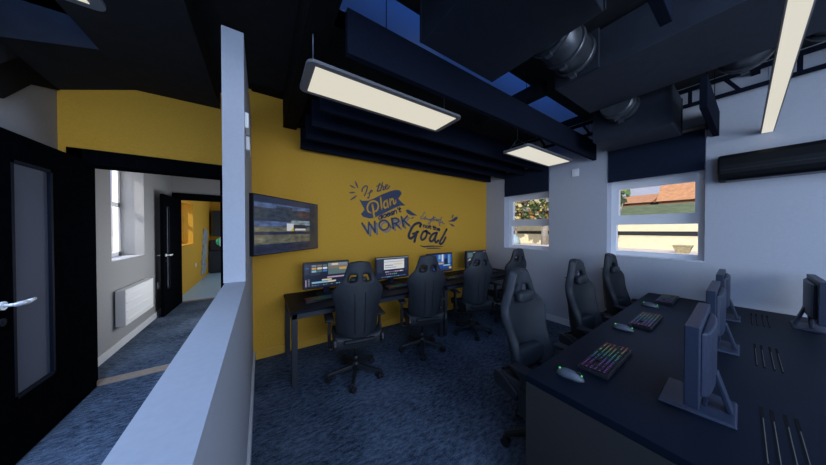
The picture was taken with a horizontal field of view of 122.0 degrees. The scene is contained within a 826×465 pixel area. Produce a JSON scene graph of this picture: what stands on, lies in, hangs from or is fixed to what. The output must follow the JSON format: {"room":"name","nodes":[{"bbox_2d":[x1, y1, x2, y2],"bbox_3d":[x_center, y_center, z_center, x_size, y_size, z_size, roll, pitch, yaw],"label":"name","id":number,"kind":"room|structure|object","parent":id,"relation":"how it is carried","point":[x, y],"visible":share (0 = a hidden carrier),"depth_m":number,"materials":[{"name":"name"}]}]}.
{"room":"computer lab","nodes":[
{"label":"computer lab","id":0,"kind":"room"},
{"bbox_2d":[0,0,134,89],"bbox_3d":[-2.810,-1.796,1.908,0.470,1.050,0.620,0,1,-34],"label":"ceiling","id":1,"kind":"structure","parent":0,"point":[49,41],"depth_m":1.72,"materials":[{"name":"black paint"}]},
{"bbox_2d":[0,85,171,356],"bbox_3d":[-2.323,-0.305,0.495,0.300,3.600,9.800,0,1,-34],"label":"wall","id":2,"kind":"structure","parent":0,"point":[30,112],"depth_m":2.78,"materials":[{"name":"white paint"}]},
{"bbox_2d":[0,42,17,63],"bbox_3d":[-2.682,-1.225,1.339,0.014,0.180,0.820,0,1,-34],"label":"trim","id":3,"kind":"structure","parent":2,"relation":"attached to","point":[6,53],"depth_m":1.60,"materials":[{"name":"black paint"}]},
{"bbox_2d":[0,57,58,98],"bbox_3d":[-2.820,-1.127,1.519,0.015,0.380,1.270,0,1,-34],"label":"trim","id":4,"kind":"structure","parent":2,"relation":"attached to","point":[16,74],"depth_m":1.70,"materials":[{"name":"black paint"}]},
{"bbox_2d":[111,170,141,261],"bbox_3d":[-4.035,-0.339,3.079,0.285,1.390,0.940,0,1,-34],"label":"window","id":5,"kind":"structure","parent":2,"relation":"in","point":[116,255],"depth_m":3.36,"materials":[{"name":"white plastic"}]},
{"bbox_2d":[98,308,160,366],"bbox_3d":[-4.082,1.415,3.451,0.018,0.095,2.920,0,1,-34],"label":"baseboard","id":6,"kind":"structure","parent":2,"relation":"attached to","point":[102,358],"depth_m":3.01,"materials":[{"name":"white"}]},
{"bbox_2d":[115,278,152,326],"bbox_3d":[-3.863,0.940,3.196,0.104,0.450,0.880,0,1,-34],"label":"radiator","id":7,"kind":"object","parent":2,"relation":"attached to","point":[133,300],"visible":1,"depth_m":3.02,"materials":[{"name":"white metal"}]},
{"bbox_2d":[55,0,219,108],"bbox_3d":[-2.045,-1.522,1.776,0.655,0.195,1.690,0,1,-34],"label":"ceiling","id":8,"kind":"structure","parent":0,"point":[159,47],"depth_m":1.74,"materials":[{"name":"black paint"}]},
{"bbox_2d":[57,90,221,164],"bbox_3d":[-2.798,-0.326,2.394,1.610,3.600,0.150,0,1,-34],"label":"wall","id":9,"kind":"structure","parent":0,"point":[134,122],"depth_m":2.32,"materials":[{"name":"yellow paint"}]},
{"bbox_2d":[66,147,224,380],"bbox_3d":[-2.644,0.348,2.492,1.255,2.250,0.190,0,1,-34],"label":"door frame","id":10,"kind":"structure","parent":9,"relation":"attached to","point":[105,160],"depth_m":2.33,"materials":[{"name":"black wood"}]},
{"bbox_2d":[0,127,96,464],"bbox_3d":[-2.754,0.414,1.741,0.185,2.117,1.000,0,1,-34],"label":"door","id":11,"kind":"structure","parent":10,"relation":"attached to","point":[48,366],"depth_m":1.66,"materials":[{"name":"black wood"}]},
{"bbox_2d":[101,25,252,464],"bbox_3d":[-0.191,0.122,0.037,0.114,2.755,6.670,0,1,-34],"label":"wall","id":12,"kind":"structure","parent":0,"point":[197,412],"depth_m":0.74,"materials":[{"name":"white paint"}]},
{"bbox_2d":[245,112,250,157],"bbox_3d":[-1.190,-0.688,1.651,0.022,0.200,0.360,0,1,-34],"label":"light switch","id":13,"kind":"object","parent":12,"relation":"attached to","point":[247,123],"visible":0.97,"depth_m":1.61,"materials":[{"name":"white plastic"}]},
{"bbox_2d":[246,351,254,464],"bbox_3d":[-0.057,1.445,-0.029,0.020,0.110,6.388,0,1,-34],"label":"baseboard","id":14,"kind":"structure","parent":12,"relation":"attached to","point":[250,428],"depth_m":1.72,"materials":[{"name":"white"}]},
{"bbox_2d":[171,176,219,195],"bbox_3d":[-3.821,-0.160,5.474,2.710,3.200,0.150,0,1,-34],"label":"wall","id":15,"kind":"structure","parent":0,"point":[188,185],"depth_m":4.85,"materials":[{"name":"white paint"}]},
{"bbox_2d":[172,193,219,220],"bbox_3d":[-4.484,0.315,5.024,1.080,2.260,0.175,0,1,-34],"label":"door frame","id":16,"kind":"structure","parent":15,"relation":"in","point":[182,196],"depth_m":4.86,"materials":[{"name":"black wood"}]},
{"bbox_2d":[157,194,181,316],"bbox_3d":[-4.542,0.389,4.317,0.185,2.112,0.930,0,1,-32],"label":"door","id":17,"kind":"structure","parent":16,"relation":"attached to","point":[170,254],"depth_m":4.19,"materials":[{"name":"black wood"}]},
{"bbox_2d":[181,200,219,294],"bbox_3d":[-5.176,-0.180,7.245,3.010,3.200,4.600,0,1,-34],"label":"wall","id":18,"kind":"structure","parent":0,"point":[196,216],"depth_m":6.23,"materials":[{"name":"yellow paint"}]},
{"bbox_2d":[201,229,207,274],"bbox_3d":[-6.589,0.585,7.236,0.035,1.390,0.934,0,1,-34],"label":"cladding","id":19,"kind":"object","parent":18,"relation":"attached to","point":[205,235],"visible":1,"depth_m":7.17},
{"bbox_2d":[212,211,219,235],"bbox_3d":[-6.762,-0.323,8.430,0.900,0.900,0.468,0,1,-34],"label":"upper cabinet","id":20,"kind":"object","parent":18,"relation":"attached to","point":[215,214],"visible":0.39,"depth_m":8.04,"materials":[{"name":"grey wood"}]},
{"bbox_2d":[15,273,570,464],"bbox_3d":[-1.144,1.516,3.939,6.052,0.121,14.600,0,1,-34],"label":"floor","id":21,"kind":"structure","parent":0,"point":[448,407],"depth_m":1.99,"materials":[{"name":"blue carpet"}]},
{"bbox_2d":[97,364,169,386],"bbox_3d":[-2.697,1.471,2.493,0.965,0.008,0.140,0,1,-34],"label":"threshold","id":22,"kind":"object","parent":21,"relation":"on","point":[109,380],"visible":0.43,"depth_m":2.35,"materials":[{"name":"brown wood"}]},
{"bbox_2d":[182,297,214,302],"bbox_3d":[-4.458,1.443,4.997,0.940,0.008,0.090,0,1,-34],"label":"threshold","id":23,"kind":"object","parent":21,"relation":"on","point":[213,297],"visible":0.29,"depth_m":4.92,"materials":[{"name":"brown wood"}]},
{"bbox_2d":[208,250,220,272],"bbox_3d":[-6.762,1.019,8.301,0.900,0.780,0.568,0,1,-34],"label":"base cabinet","id":24,"kind":"object","parent":21,"relation":"on","point":[214,256],"visible":0.39,"depth_m":7.92,"materials":[{"name":"grey wood"}]},
{"bbox_2d":[210,240,220,250],"bbox_3d":[-6.889,0.449,8.160,0.460,0.360,0.392,0,1,-34],"label":"microwave oven","id":25,"kind":"object","parent":24,"relation":"on","point":[213,246],"visible":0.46,"depth_m":7.93,"materials":[{"name":"grey metal"}]},
{"bbox_2d":[324,261,384,393],"bbox_3d":[-0.590,0.870,2.361,0.601,1.209,0.572,0,1,-24],"label":"gaming chair","id":26,"kind":"object","parent":21,"relation":"on","point":[356,300],"visible":1,"depth_m":2.16,"materials":[{"name":"black leather"}]},
{"bbox_2d":[349,276,366,281],"bbox_3d":[-0.528,0.468,2.217,0.173,0.087,0.067,0,1,-24],"label":"pillow","id":27,"kind":"object","parent":26,"relation":"on","point":[352,279],"depth_m":2.18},
{"bbox_2d":[284,277,443,387],"bbox_3d":[-0.567,1.107,3.000,1.910,0.720,0.765,0,1,-34],"label":"office desk","id":28,"kind":"object","parent":21,"relation":"on","point":[296,308],"visible":0.6,"depth_m":2.46,"materials":[{"name":"black laminate"}]},
{"bbox_2d":[304,294,331,303],"bbox_3d":[-0.981,0.737,2.598,0.450,0.027,0.135,0,1,-34],"label":"keyboard","id":29,"kind":"object","parent":28,"relation":"on","point":[324,297],"visible":0.7,"depth_m":2.53,"materials":[{"name":"black plastic"}]},
{"bbox_2d":[303,260,348,295],"bbox_3d":[-1.055,0.551,2.807,0.535,0.395,0.208,0,1,-34],"label":"computer monitor","id":30,"kind":"object","parent":28,"relation":"on","point":[325,274],"visible":0.87,"depth_m":2.77,"materials":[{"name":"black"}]},
{"bbox_2d":[375,255,408,285],"bbox_3d":[-0.297,0.546,3.310,0.535,0.395,0.208,0,1,-34],"label":"computer monitor","id":31,"kind":"object","parent":28,"relation":"on","point":[389,268],"visible":0.94,"depth_m":3.29,"materials":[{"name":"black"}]},
{"bbox_2d":[384,283,407,289],"bbox_3d":[-0.160,0.731,3.143,0.450,0.027,0.135,0,1,-34],"label":"keyboard","id":32,"kind":"object","parent":28,"relation":"on","point":[404,285],"visible":0.69,"depth_m":3.07,"materials":[{"name":"black plastic"}]},
{"bbox_2d":[398,255,446,360],"bbox_3d":[0.115,0.864,2.890,0.601,1.209,0.572,0,1,-17],"label":"gaming chair","id":33,"kind":"object","parent":21,"relation":"on","point":[425,285],"visible":0.98,"depth_m":2.68,"materials":[{"name":"black faux leather"},{"name":"black plastic"}]},
{"bbox_2d":[450,251,495,340],"bbox_3d":[0.859,0.859,3.360,0.601,1.209,0.572,0,1,-19],"label":"gaming chair","id":34,"kind":"object","parent":21,"relation":"on","point":[477,276],"visible":0.98,"depth_m":3.15,"materials":[{"name":"black faux leather"},{"name":"black plastic"}]},
{"bbox_2d":[443,268,504,335],"bbox_3d":[0.993,1.096,4.035,1.825,0.720,0.765,0,1,-34],"label":"office desk","id":35,"kind":"object","parent":21,"relation":"on","point":[457,283],"visible":0.22,"depth_m":3.42,"materials":[{"name":"black laminate"}]},
{"bbox_2d":[426,252,451,276],"bbox_3d":[0.445,0.540,3.803,0.535,0.395,0.208,0,1,-34],"label":"computer monitor","id":36,"kind":"object","parent":35,"relation":"on","point":[444,260],"visible":0.38,"depth_m":3.83,"materials":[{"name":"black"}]},
{"bbox_2d":[445,274,462,279],"bbox_3d":[0.690,0.725,3.707,0.450,0.027,0.135,0,1,-34],"label":"keyboard","id":37,"kind":"object","parent":35,"relation":"on","point":[456,276],"visible":0.87,"depth_m":3.65,"materials":[{"name":"black plastic"}]},
{"bbox_2d":[465,250,485,267],"bbox_3d":[1.174,0.535,4.286,0.535,0.395,0.208,0,1,-34],"label":"computer monitor","id":38,"kind":"object","parent":35,"relation":"on","point":[468,254],"visible":0.27,"depth_m":4.17,"materials":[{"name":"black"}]},
{"bbox_2d":[487,248,526,322],"bbox_3d":[1.585,0.853,3.841,0.601,1.209,0.572,0,1,-28],"label":"gaming chair","id":39,"kind":"object","parent":21,"relation":"on","point":[520,261],"visible":0.61,"depth_m":3.65,"materials":[{"name":"black faux leather"},{"name":"black plastic"}]},
{"bbox_2d":[493,268,567,447],"bbox_3d":[0.910,0.878,1.579,0.601,1.209,0.572,0,1,-30],"label":"gaming chair","id":40,"kind":"object","parent":21,"relation":"on","point":[523,313],"visible":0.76,"depth_m":1.67,"materials":[{"name":"black faux leather"},{"name":"black plastic"}]},
{"bbox_2d":[515,290,533,302],"bbox_3d":[0.834,0.474,1.708,0.173,0.087,0.067,0,1,-30],"label":"pillow","id":41,"kind":"object","parent":40,"relation":"on","point":[522,296],"depth_m":1.67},
{"bbox_2d":[519,340,542,366],"bbox_3d":[0.849,0.892,1.685,0.286,0.156,0.091,0,1,-30],"label":"lumbar pillow","id":42,"kind":"object","parent":40,"relation":"on","point":[531,350],"depth_m":1.66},
{"bbox_2d":[559,259,611,345],"bbox_3d":[1.744,0.872,2.139,0.601,1.209,0.572,0,1,-30],"label":"gaming chair","id":43,"kind":"object","parent":21,"relation":"on","point":[583,310],"visible":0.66,"depth_m":2.24,"materials":[{"name":"black leather"}]},
{"bbox_2d":[575,275,587,283],"bbox_3d":[1.668,0.468,2.268,0.173,0.087,0.067,0,1,-30],"label":"pillow","id":44,"kind":"object","parent":43,"relation":"on","point":[581,279],"depth_m":2.23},
{"bbox_2d":[581,313,594,328],"bbox_3d":[1.684,0.886,2.245,0.286,0.156,0.091,0,1,-30],"label":"lumbar pillow","id":45,"kind":"object","parent":43,"relation":"on","point":[588,318],"depth_m":2.22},
{"bbox_2d":[600,253,637,321],"bbox_3d":[2.586,0.866,2.715,0.601,1.209,0.572,0,1,-31],"label":"gaming chair","id":46,"kind":"object","parent":21,"relation":"on","point":[617,298],"visible":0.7,"depth_m":2.81,"materials":[{"name":"black leather"}]},
{"bbox_2d":[610,266,619,272],"bbox_3d":[2.507,0.461,2.843,0.173,0.087,0.067,0,1,-31],"label":"pillow","id":47,"kind":"object","parent":46,"relation":"on","point":[613,269],"depth_m":2.81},
{"bbox_2d":[617,297,625,309],"bbox_3d":[2.523,0.880,2.820,0.286,0.156,0.091,0,1,-31],"label":"lumbar pillow","id":48,"kind":"object","parent":46,"relation":"on","point":[622,300],"depth_m":2.80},
{"bbox_2d":[526,293,825,464],"bbox_3d":[2.159,1.116,1.413,2.790,0.737,1.460,0,1,-35],"label":"desk","id":49,"kind":"object","parent":21,"relation":"on","point":[777,381],"visible":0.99,"depth_m":1.08,"materials":[{"name":"black laminate"}]},
{"bbox_2d":[556,366,583,382],"bbox_3d":[0.816,0.732,1.192,0.124,0.040,0.058,1,1,42],"label":"computer mouse","id":50,"kind":"object","parent":49,"relation":"on","point":[567,373],"visible":1,"depth_m":1.18,"materials":[{"name":"grey plastic"}]},
{"bbox_2d":[577,342,631,379],"bbox_3d":[1.135,0.736,1.346,0.450,0.027,0.135,0,1,-35],"label":"keyboard","id":51,"kind":"object","parent":49,"relation":"on","point":[604,361],"visible":1,"depth_m":1.30,"materials":[{"name":"black plastic"}]},
{"bbox_2d":[613,323,633,331],"bbox_3d":[1.618,0.725,1.762,0.124,0.040,0.058,1,1,45],"label":"computer mouse","id":52,"kind":"object","parent":49,"relation":"on","point":[619,326],"visible":1,"depth_m":1.75,"materials":[{"name":"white plastic"}]},
{"bbox_2d":[628,312,662,330],"bbox_3d":[1.947,0.730,1.912,0.450,0.027,0.135,0,1,-35],"label":"keyboard","id":53,"kind":"object","parent":49,"relation":"on","point":[647,321],"visible":1,"depth_m":1.87,"materials":[{"name":"black plastic"}]},
{"bbox_2d":[641,302,658,307],"bbox_3d":[2.376,0.719,2.296,0.058,0.040,0.124,-1,1,-42],"label":"computer mouse","id":54,"kind":"object","parent":49,"relation":"on","point":[649,304],"visible":1,"depth_m":2.28,"materials":[{"name":"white plastic"}]},
{"bbox_2d":[654,294,679,305],"bbox_3d":[2.757,0.724,2.486,0.450,0.027,0.135,0,1,-35],"label":"keyboard","id":55,"kind":"object","parent":49,"relation":"on","point":[665,299],"visible":1,"depth_m":2.44,"materials":[{"name":"black plastic"}]},
{"bbox_2d":[657,302,737,429],"bbox_3d":[1.266,0.556,1.019,0.500,0.395,0.208,0,1,-35],"label":"computer monitor","id":56,"kind":"object","parent":49,"relation":"on","point":[694,395],"visible":1,"depth_m":0.91,"materials":[{"name":"black plastic"}]},
{"bbox_2d":[706,280,739,355],"bbox_3d":[2.002,0.550,1.529,0.500,0.395,0.208,0,1,-35],"label":"computer monitor","id":57,"kind":"object","parent":49,"relation":"on","point":[715,294],"visible":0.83,"depth_m":1.42,"materials":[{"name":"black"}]},
{"bbox_2d":[716,269,740,322],"bbox_3d":[2.726,0.545,2.030,0.500,0.395,0.208,0,1,-35],"label":"computer monitor","id":58,"kind":"object","parent":49,"relation":"on","point":[725,278],"visible":0.59,"depth_m":1.93,"materials":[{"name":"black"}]},
{"bbox_2d":[789,274,825,333],"bbox_3d":[3.108,0.548,1.761,0.560,0.395,0.208,0,1,-35],"label":"computer monitor","id":59,"kind":"object","parent":49,"relation":"on","point":[814,287],"visible":1,"depth_m":1.70,"materials":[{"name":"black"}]},
{"bbox_2d":[248,88,485,350],"bbox_3d":[-0.181,-0.344,3.969,4.492,3.600,0.420,0,1,-34],"label":"wall","id":60,"kind":"structure","parent":0,"point":[280,168],"depth_m":3.15,"materials":[{"name":"yellow paint"}]},
{"bbox_2d":[249,193,317,256],"bbox_3d":[-1.520,-0.073,2.501,0.457,0.556,0.950,0,1,11],"label":"television","id":61,"kind":"object","parent":60,"relation":"attached to","point":[276,224],"visible":0.91,"depth_m":2.29,"materials":[{"name":"black plastic"}]},
{"bbox_2d":[297,100,310,127],"bbox_3d":[0.087,-1.481,3.804,3.614,0.319,0.130,0,1,-34],"label":"beam","id":62,"kind":"structure","parent":60,"relation":"attached to","point":[307,109],"depth_m":2.80,"materials":[{"name":"black paint"}]},
{"bbox_2d":[255,304,457,359],"bbox_3d":[-0.128,1.409,3.762,4.054,0.100,0.016,0,1,-34],"label":"baseboard","id":63,"kind":"structure","parent":60,"relation":"attached to","point":[276,350],"depth_m":2.93,"materials":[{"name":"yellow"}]},
{"bbox_2d":[349,181,457,248],"bbox_3d":[-0.020,-0.241,3.821,2.123,1.078,0.003,0,1,-34],"label":"wall decal","id":64,"kind":"object","parent":60,"relation":"attached to","point":[375,207],"depth_m":3.60,"materials":[{"name":"blue plastic"}]},
{"bbox_2d":[24,0,823,144],"bbox_3d":[0.959,-1.659,0.781,5.502,0.100,6.670,0,1,-34],"label":"ceiling","id":65,"kind":"structure","parent":0,"point":[267,26],"depth_m":2.06,"materials":[{"name":"black paint"}]},
{"bbox_2d":[66,0,105,11],"bbox_3d":[-1.732,-1.326,0.732,0.860,0.565,0.320,0,1,-34],"label":"pendant light","id":66,"kind":"object","parent":65,"relation":"hanging from","point":[99,5],"visible":1,"depth_m":1.05,"materials":[{"name":"grey plastic"}]},
{"bbox_2d":[251,82,283,99],"bbox_3d":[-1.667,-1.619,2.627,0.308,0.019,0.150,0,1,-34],"label":"beam","id":67,"kind":"structure","parent":65,"relation":"attached to","point":[257,88],"depth_m":2.61,"materials":[{"name":"black paint"}]},
{"bbox_2d":[283,0,341,129],"bbox_3d":[0.061,-1.425,0.439,0.145,0.357,5.690,0,1,-34],"label":"beam","id":68,"kind":"structure","parent":65,"relation":"attached to","point":[315,19],"depth_m":1.59,"materials":[{"name":"black paint"}]},
{"bbox_2d":[300,59,460,131],"bbox_3d":[-0.177,-1.294,1.756,1.218,0.650,0.345,0,1,-34],"label":"pendant light","id":69,"kind":"object","parent":65,"relation":"hanging from","point":[320,79],"visible":0.91,"depth_m":1.64,"materials":[{"name":"grey plastic"}]},
{"bbox_2d":[300,127,490,181],"bbox_3d":[0.116,-1.332,3.735,3.530,0.617,0.042,0,1,-34],"label":"acoustic baffle","id":70,"kind":"object","parent":65,"relation":"hanging from","point":[305,144],"visible":0.47,"depth_m":3.31,"materials":[{"name":"blue fabric"}]},
{"bbox_2d":[305,115,506,178],"bbox_3d":[0.315,-1.328,3.435,3.530,0.617,0.042,0,1,-34],"label":"acoustic baffle","id":71,"kind":"object","parent":65,"relation":"hanging from","point":[311,133],"visible":0.52,"depth_m":3.00,"materials":[{"name":"blue fabric"}]},
{"bbox_2d":[311,99,523,174],"bbox_3d":[0.511,-1.325,3.139,3.530,0.617,0.042,0,1,-34],"label":"acoustic baffle","id":72,"kind":"object","parent":65,"relation":"hanging from","point":[320,120],"visible":0.53,"depth_m":2.67,"materials":[{"name":"blue fabric"}]},
{"bbox_2d":[319,59,543,170],"bbox_3d":[0.702,-1.322,2.852,3.530,0.617,0.042,0,1,-34],"label":"acoustic baffle","id":73,"kind":"object","parent":65,"relation":"hanging from","point":[454,136],"visible":0.47,"depth_m":2.60,"materials":[{"name":"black fabric"}]},
{"bbox_2d":[334,0,577,121],"bbox_3d":[0.924,-1.928,2.519,3.650,0.600,0.490,0,1,-34],"label":"rooflight","id":74,"kind":"object","parent":65,"relation":"attached to","point":[401,20],"visible":0.07,"depth_m":2.13,"materials":[{"name":"blue glass"}]},
{"bbox_2d":[345,0,596,160],"bbox_3d":[1.097,-1.315,2.256,3.530,0.617,0.042,0,1,-34],"label":"acoustic baffle","id":75,"kind":"object","parent":65,"relation":"hanging from","point":[368,43],"visible":0.88,"depth_m":1.66,"materials":[{"name":"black fabric"}]},
{"bbox_2d":[475,79,546,126],"bbox_3d":[1.162,-1.561,2.843,0.100,0.139,0.920,0,1,-34],"label":"beam","id":76,"kind":"structure","parent":65,"relation":"attached to","point":[538,90],"depth_m":2.57,"materials":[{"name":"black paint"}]},
{"bbox_2d":[503,120,572,166],"bbox_3d":[1.665,-1.308,3.002,1.130,0.650,0.345,0,1,-34],"label":"pendant light","id":77,"kind":"object","parent":76,"relation":"hanging from","point":[528,152],"visible":0.89,"depth_m":2.92,"materials":[{"name":"black metal"},{"name":"white glowing diffuser"},{"name":"steel wire"}]},
{"bbox_2d":[507,146,568,165],"bbox_3d":[1.665,-0.985,3.006,1.032,0.004,0.275,0,1,-34],"label":"diffuser","id":78,"kind":"object","parent":77,"relation":"attached to","point":[529,153],"depth_m":2.96,"materials":[{"name":"white plastic"}]},
{"bbox_2d":[420,0,605,81],"bbox_3d":[0.575,-1.442,1.423,0.756,0.348,0.778,0,1,-34],"label":"air conditioning unit","id":79,"kind":"object","parent":65,"relation":"hanging from","point":[489,38],"visible":1,"depth_m":1.44,"materials":[{"name":"black metal"}]},
{"bbox_2d":[593,83,682,151],"bbox_3d":[2.467,-1.328,2.535,0.526,0.600,0.616,0,1,-34],"label":"box","id":80,"kind":"object","parent":65,"relation":"hanging from","point":[659,116],"visible":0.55,"depth_m":2.35,"materials":[{"name":"metal"}]},
{"bbox_2d":[647,0,672,26],"bbox_3d":[0.286,-1.296,0.478,2.220,0.617,0.042,0,1,-34],"label":"acoustic baffle","id":81,"kind":"object","parent":65,"relation":"hanging from","point":[662,10],"visible":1,"depth_m":1.03,"materials":[{"name":"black fabric"}]},
{"bbox_2d":[555,0,825,112],"bbox_3d":[2.201,-1.440,1.333,0.756,0.350,2.228,0,1,-34],"label":"duct","id":82,"kind":"object","parent":65,"relation":"hanging from","point":[638,56],"visible":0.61,"depth_m":1.60,"materials":[{"name":"metal"}]},
{"bbox_2d":[533,25,599,87],"bbox_3d":[1.139,-1.424,1.754,0.565,0.320,0.300,0,1,-34],"label":"duct","id":83,"kind":"object","parent":82,"relation":"attached to","point":[576,54],"visible":0.67,"depth_m":1.74,"materials":[{"name":"metal"}]},
{"bbox_2d":[600,96,640,123],"bbox_3d":[2.124,-1.290,2.356,0.260,0.299,0.278,0,1,-34],"label":"duct","id":84,"kind":"object","parent":82,"relation":"attached to","point":[619,113],"visible":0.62,"depth_m":2.29,"materials":[{"name":"black metal"}]},
{"bbox_2d":[717,48,774,74],"bbox_3d":[2.565,-1.439,1.771,0.350,0.309,0.288,0,1,-34],"label":"duct","id":85,"kind":"object","parent":82,"relation":"attached to","point":[743,66],"visible":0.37,"depth_m":1.80,"materials":[{"name":"black metal"}]},
{"bbox_2d":[804,30,825,41],"bbox_3d":[2.769,-1.456,1.462,0.350,0.309,0.288,0,1,-34],"label":"duct","id":86,"kind":"object","parent":82,"relation":"attached to","point":[820,36],"visible":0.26,"depth_m":1.60,"materials":[{"name":"black metal"}]},
{"bbox_2d":[699,70,719,136],"bbox_3d":[2.754,-1.314,2.116,1.015,0.617,0.042,0,1,-34],"label":"acoustic baffle","id":87,"kind":"object","parent":65,"relation":"hanging from","point":[708,106],"visible":0.91,"depth_m":1.95,"materials":[{"name":"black fabric"}]},
{"bbox_2d":[760,0,815,133],"bbox_3d":[2.110,-1.272,1.301,2.970,0.685,0.072,0,1,-35],"label":"pendant light","id":88,"kind":"object","parent":65,"relation":"hanging from","point":[796,15],"visible":0.94,"depth_m":1.19,"materials":[{"name":"glowing white plastic diffuser"},{"name":"dark metal frame"}]},
{"bbox_2d":[486,41,825,322],"bbox_3d":[3.368,-0.327,2.412,0.300,3.600,6.700,0,1,-34],"label":"wall","id":89,"kind":"structure","parent":0,"point":[768,234],"depth_m":2.35,"materials":[{"name":"white paint"}]},
{"bbox_2d":[504,191,548,250],"bbox_3d":[2.123,-0.430,4.219,0.225,1.472,0.840,0,1,-34],"label":"window","id":90,"kind":"structure","parent":89,"relation":"in","point":[540,195],"depth_m":4.32,"materials":[{"name":"white plastic"}]},
{"bbox_2d":[504,166,548,196],"bbox_3d":[2.011,-0.944,4.126,0.057,0.502,0.842,0,1,-34],"label":"roller blind","id":91,"kind":"object","parent":89,"relation":"attached to","point":[532,181],"visible":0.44,"depth_m":4.09,"materials":[{"name":"blue fabric"}]},
{"bbox_2d":[488,296,570,326],"bbox_3d":[3.324,1.426,2.212,0.016,0.100,6.384,0,1,-34],"label":"baseboard","id":92,"kind":"structure","parent":89,"relation":"attached to","point":[550,317],"depth_m":3.71,"materials":[{"name":"white"}]},
{"bbox_2d":[572,168,578,176],"bbox_3d":[2.465,-0.908,3.481,0.016,0.115,0.090,0,1,-34],"label":"wall control","id":93,"kind":"object","parent":89,"relation":"attached to","point":[575,172],"visible":1,"depth_m":3.47,"materials":[{"name":"white plastic"}]},
{"bbox_2d":[611,130,705,261],"bbox_3d":[3.012,-0.416,2.880,0.225,1.472,0.840,0,1,-34],"label":"window","id":94,"kind":"structure","parent":89,"relation":"in","point":[698,177],"depth_m":2.82,"materials":[{"name":"white plastic"}]},
{"bbox_2d":[608,124,707,182],"bbox_3d":[2.900,-0.930,2.788,0.057,0.502,0.842,0,1,-34],"label":"roller blind","id":95,"kind":"object","parent":94,"relation":"attached to","point":[684,153],"visible":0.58,"depth_m":2.72,"materials":[{"name":"blue fabric"}]},
{"bbox_2d":[515,42,825,148],"bbox_3d":[3.180,-1.455,2.275,0.152,0.200,5.500,0,1,-34],"label":"truss","id":96,"kind":"object","parent":89,"relation":"attached to","point":[757,70],"visible":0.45,"depth_m":2.21,"materials":[{"name":"black metal"}]},
{"bbox_2d":[717,139,825,182],"bbox_3d":[3.399,-0.637,1.927,0.182,0.268,1.000,0,1,-34],"label":"air conditioner","id":97,"kind":"object","parent":89,"relation":"attached to","point":[805,158],"visible":1,"depth_m":2.05,"materials":[{"name":"black plastic"}]},
{"label":"outside","id":98,"kind":"structure","parent":0,"visible":0},
{"bbox_2d":[515,242,697,254],"bbox_3d":[30.985,0.626,38.580,85.708,0.300,150.000,0,1,-34],"label":"terrace","id":99,"kind":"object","parent":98,"point":[533,244],"depth_m":10.04,"materials":[{"name":"white concrete"}]},
{"bbox_2d":[514,234,520,243],"bbox_3d":[6.437,0.399,14.900,0.900,0.675,1.080,0,1,-34],"label":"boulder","id":100,"kind":"object","parent":99,"relation":"on","point":[516,238],"visible":0.23,"depth_m":14.46,"materials":[{"name":"white stone"}]},
{"bbox_2d":[515,201,533,234],"bbox_3d":[7.213,-1.311,16.050,3.371,4.074,3.326,0,1,-34],"label":"tree","id":101,"kind":"object","parent":99,"relation":"on","point":[518,214],"visible":0.15,"depth_m":15.21,"materials":[{"name":"green plant"}]},
{"bbox_2d":[518,198,548,244],"bbox_3d":[8.131,-1.378,14.124,3.148,4.254,3.151,0,1,-34],"label":"tree","id":102,"kind":"object","parent":99,"relation":"on","point":[540,207],"visible":0.37,"depth_m":13.99,"materials":[{"name":"green plant"}]},
{"bbox_2d":[514,224,697,250],"bbox_3d":[9.792,0.029,13.702,0.330,1.440,36.000,0,1,-34],"label":"wall","id":103,"kind":"structure","parent":99,"relation":"on","point":[648,236],"depth_m":11.04,"materials":[{"name":"beige paint"}]},
{"bbox_2d":[522,202,694,218],"bbox_3d":[11.645,-0.489,14.927,4.080,2.450,36.000,0,1,-34],"label":"grass bank","id":104,"kind":"object","parent":99,"relation":"on","point":[688,207],"visible":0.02,"depth_m":12.75,"materials":[{"name":"green plant"}]},
{"bbox_2d":[620,189,630,212],"bbox_3d":[9.076,-0.798,10.202,0.972,3.174,0.978,0,1,-34],"label":"tree","id":105,"kind":"object","parent":99,"relation":"on","point":[627,192],"visible":0.07,"depth_m":9.93,"materials":[{"name":"green plant"}]},
{"bbox_2d":[622,194,658,206],"bbox_3d":[15.795,-1.127,20.675,6.300,3.600,9.200,0,1,-34],"label":"house","id":106,"kind":"structure","parent":99,"relation":"on","point":[650,199],"depth_m":16.30,"materials":[{"name":"brown"}]},
{"bbox_2d":[656,182,694,203],"bbox_3d":[23.626,-2.527,11.574,9.300,6.600,14.200,0,1,-34],"label":"house","id":107,"kind":"structure","parent":99,"relation":"on","point":[682,192],"depth_m":14.59,"materials":[{"name":"brown tile"}]},
{"bbox_2d":[672,245,693,252],"bbox_3d":[10.560,0.651,8.962,0.520,0.300,0.520,0,1,-34],"label":"planter","id":108,"kind":"object","parent":99,"relation":"on","point":[678,248],"visible":0.96,"depth_m":8.86,"materials":[{"name":"wicker"}]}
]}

